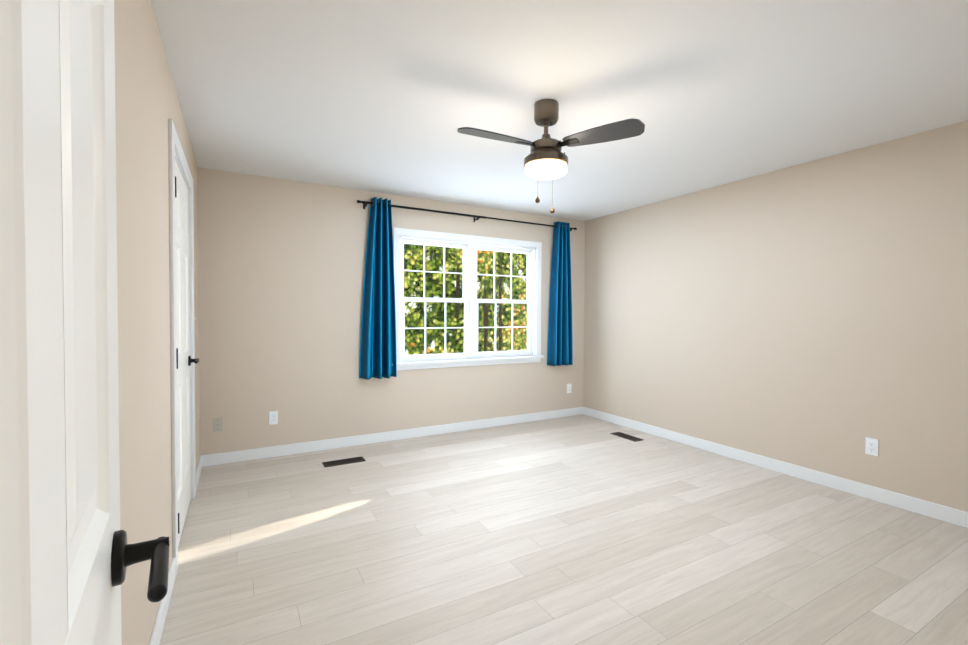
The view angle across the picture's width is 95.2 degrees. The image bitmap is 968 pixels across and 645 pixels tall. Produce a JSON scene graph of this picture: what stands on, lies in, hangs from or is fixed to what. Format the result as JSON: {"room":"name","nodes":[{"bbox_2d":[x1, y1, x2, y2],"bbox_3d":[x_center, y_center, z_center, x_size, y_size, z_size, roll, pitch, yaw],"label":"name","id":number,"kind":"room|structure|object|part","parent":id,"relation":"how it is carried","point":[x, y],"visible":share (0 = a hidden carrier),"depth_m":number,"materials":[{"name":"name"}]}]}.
{"room":"empty bedroom","nodes":[
{"label":"empty bedroom","id":0,"kind":"room"},
{"bbox_2d":[114,0,199,644],"bbox_3d":[-1.295,0.010,1.592,0.150,2.440,4.500,0,1,-29],"label":"wall","id":1,"kind":"structure","parent":0,"point":[147,105],"depth_m":1.52,"materials":[{"name":"beige paint"}]},
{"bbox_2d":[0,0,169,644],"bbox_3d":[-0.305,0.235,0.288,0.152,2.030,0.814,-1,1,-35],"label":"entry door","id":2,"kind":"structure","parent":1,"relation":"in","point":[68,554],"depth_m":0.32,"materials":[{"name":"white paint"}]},
{"bbox_3d":[-0.479,0.306,0.541,0.152,0.066,0.204,-1,1,-35],"label":"handle","id":3,"kind":"part","parent":2,"relation":"part of","materials":[{"name":"black metal"}]},
{"bbox_2d":[149,558,175,644],"bbox_3d":[-1.066,1.189,1.361,0.014,0.095,1.725,0,1,-29],"label":"baseboard","id":4,"kind":"structure","parent":1,"relation":"attached to","point":[156,635],"depth_m":1.77,"materials":[{"name":"white paint"}]},
{"bbox_2d":[168,119,195,575],"bbox_3d":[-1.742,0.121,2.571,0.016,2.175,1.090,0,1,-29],"label":"door frame","id":5,"kind":"structure","parent":1,"relation":"attached to","point":[174,145],"depth_m":2.12,"materials":[{"name":"white paint"}]},
{"bbox_2d":[175,160,198,545],"bbox_3d":[-1.739,0.164,2.564,0.094,2.065,0.912,0,1,-29],"label":"closet door","id":6,"kind":"structure","parent":1,"relation":"in","point":[184,360],"depth_m":2.59,"materials":[{"name":"white paint"}]},
{"bbox_3d":[-1.908,0.251,2.878,0.087,0.066,0.204,0,1,-29],"label":"handle","id":7,"kind":"part","parent":6,"relation":"part of","materials":[{"name":"black metal"}]},
{"bbox_2d":[196,456,201,489],"bbox_3d":[-2.163,1.143,3.340,0.014,0.095,0.621,0,1,-29],"label":"baseboard","id":8,"kind":"structure","parent":1,"relation":"attached to","point":[198,469],"depth_m":3.36,"materials":[{"name":"white paint"}]},
{"bbox_2d":[198,167,584,455],"bbox_3d":[-0.563,-0.048,4.655,4.400,2.440,0.150,0,1,-29],"label":"wall","id":9,"kind":"structure","parent":0,"point":[281,271],"depth_m":4.03,"materials":[{"name":"beige paint"}]},
{"bbox_2d":[213,417,222,431],"bbox_3d":[-2.213,0.848,3.671,0.070,0.115,0.008,0,1,-29],"label":"electrical outlet plate","id":10,"kind":"object","parent":9,"relation":"attached to","point":[217,424],"visible":1,"depth_m":3.67,"materials":[{"name":"beige plastic"}]},
{"bbox_2d":[269,411,277,424],"bbox_3d":[-1.846,0.836,3.875,0.070,0.115,0.008,0,1,-29],"label":"electrical outlet","id":11,"kind":"object","parent":9,"relation":"attached to","point":[273,417],"visible":1,"depth_m":3.87,"materials":[{"name":"white plastic"}]},
{"bbox_2d":[201,407,582,466],"bbox_3d":[-0.529,1.126,4.608,4.100,0.095,0.014,0,1,-29],"label":"baseboard","id":12,"kind":"structure","parent":9,"relation":"attached to","point":[258,453],"depth_m":4.29,"materials":[{"name":"white paint"}]},
{"bbox_2d":[357,200,576,230],"bbox_3d":[-0.046,-1.121,4.774,2.630,0.065,0.100,0,1,-29],"label":"curtain rod","id":13,"kind":"object","parent":9,"relation":"attached to","point":[365,203],"visible":0.98,"depth_m":4.58,"materials":[{"name":"black metal"}]},
{"bbox_2d":[359,197,396,379],"bbox_3d":[-1.004,-0.324,4.222,0.343,1.715,0.150,0,1,-29],"label":"curtain","id":14,"kind":"object","parent":13,"relation":"hanging from","point":[378,343],"visible":0.96,"depth_m":4.21,"materials":[{"name":"teal fabric"}]},
{"bbox_2d":[372,200,567,228],"bbox_3d":[-0.029,-1.137,4.743,2.343,0.050,0.050,0,1,-29],"label":"grommet","id":15,"kind":"object","parent":13,"relation":"attached to","point":[389,206],"visible":0.44,"depth_m":4.21,"materials":[{"name":"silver metal"}]},
{"bbox_2d":[547,221,572,365],"bbox_3d":[0.919,-0.341,5.284,0.303,1.705,0.116,0,1,-21],"label":"curtain","id":16,"kind":"object","parent":13,"relation":"hanging from","point":[560,344],"visible":1,"depth_m":5.26,"materials":[{"name":"teal fabric"}]},
{"bbox_2d":[392,227,543,369],"bbox_3d":[-0.140,-0.235,4.860,1.836,1.416,0.195,0,1,-29],"label":"window","id":17,"kind":"structure","parent":9,"relation":"in","point":[532,250],"depth_m":4.82,"materials":[{"name":"white paint"}]},
{"bbox_2d":[567,384,571,392],"bbox_3d":[1.058,0.818,5.484,0.070,0.115,0.008,0,1,-29],"label":"electrical outlet","id":18,"kind":"object","parent":9,"relation":"attached to","point":[569,386],"visible":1,"depth_m":5.48,"materials":[{"name":"white plastic"}]},
{"bbox_2d":[150,0,967,220],"bbox_3d":[0.534,-1.282,2.662,4.400,0.120,4.650,0,1,-29],"label":"ceiling","id":19,"kind":"structure","parent":0,"point":[387,96],"depth_m":2.28,"materials":[{"name":"white paint"}]},
{"bbox_2d":[457,99,644,212],"bbox_3d":[0.259,-0.929,2.416,0.858,0.579,0.948,0,1,-29],"label":"ceiling fan","id":20,"kind":"object","parent":19,"relation":"hanging from","point":[546,158],"visible":1,"depth_m":2.38,"materials":[{"name":"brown metal"}]},
{"bbox_3d":[0.347,-0.853,2.476,0.238,0.049,0.238,0,1,-29],"label":"light glass","id":21,"kind":"part","parent":20,"relation":"part of","materials":[{"name":"white glass"}]},
{"bbox_2d":[159,414,967,644],"bbox_3d":[0.521,1.277,2.714,4.400,0.120,4.650,0,1,-29],"label":"floor","id":22,"kind":"structure","parent":0,"point":[582,529],"depth_m":2.36,"materials":[{"name":"beige wood"}]},
{"bbox_2d":[322,456,365,466],"bbox_3d":[-1.191,1.184,3.759,0.335,0.006,0.125,0,1,-29],"label":"floor vent","id":23,"kind":"object","parent":22,"relation":"in","point":[343,461],"visible":1,"depth_m":3.76,"materials":[{"name":"brown metal"}]},
{"bbox_2d":[610,432,643,441],"bbox_3d":[1.478,1.181,4.575,0.125,0.006,0.335,0,1,-29],"label":"floor vent","id":24,"kind":"object","parent":22,"relation":"in","point":[627,436],"visible":1,"depth_m":4.57,"materials":[{"name":"brown metal"}]},
{"bbox_2d":[583,120,967,511],"bbox_3d":[2.422,-0.012,3.652,0.150,2.440,4.500,0,1,-29],"label":"wall","id":25,"kind":"structure","parent":0,"point":[812,315],"depth_m":3.38,"materials":[{"name":"beige paint"}]},
{"bbox_2d":[583,407,967,527],"bbox_3d":[2.312,1.159,3.696,0.014,0.095,4.336,0,1,-29],"label":"baseboard","id":26,"kind":"structure","parent":25,"relation":"attached to","point":[930,509],"depth_m":3.38,"materials":[{"name":"white paint"}]},
{"bbox_2d":[865,437,878,455],"bbox_3d":[2.674,0.857,3.046,0.008,0.115,0.070,0,1,-29],"label":"electrical outlet","id":27,"kind":"object","parent":25,"relation":"attached to","point":[871,446],"visible":1,"depth_m":3.04,"materials":[{"name":"white plastic"}]},
{"label":"outside","id":28,"kind":"structure","parent":0,"visible":0},
{"bbox_2d":[404,244,526,354],"bbox_3d":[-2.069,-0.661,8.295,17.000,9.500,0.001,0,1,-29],"label":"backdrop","id":29,"kind":"structure","parent":28,"point":[436,279],"depth_m":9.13,"materials":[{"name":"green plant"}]}
]}

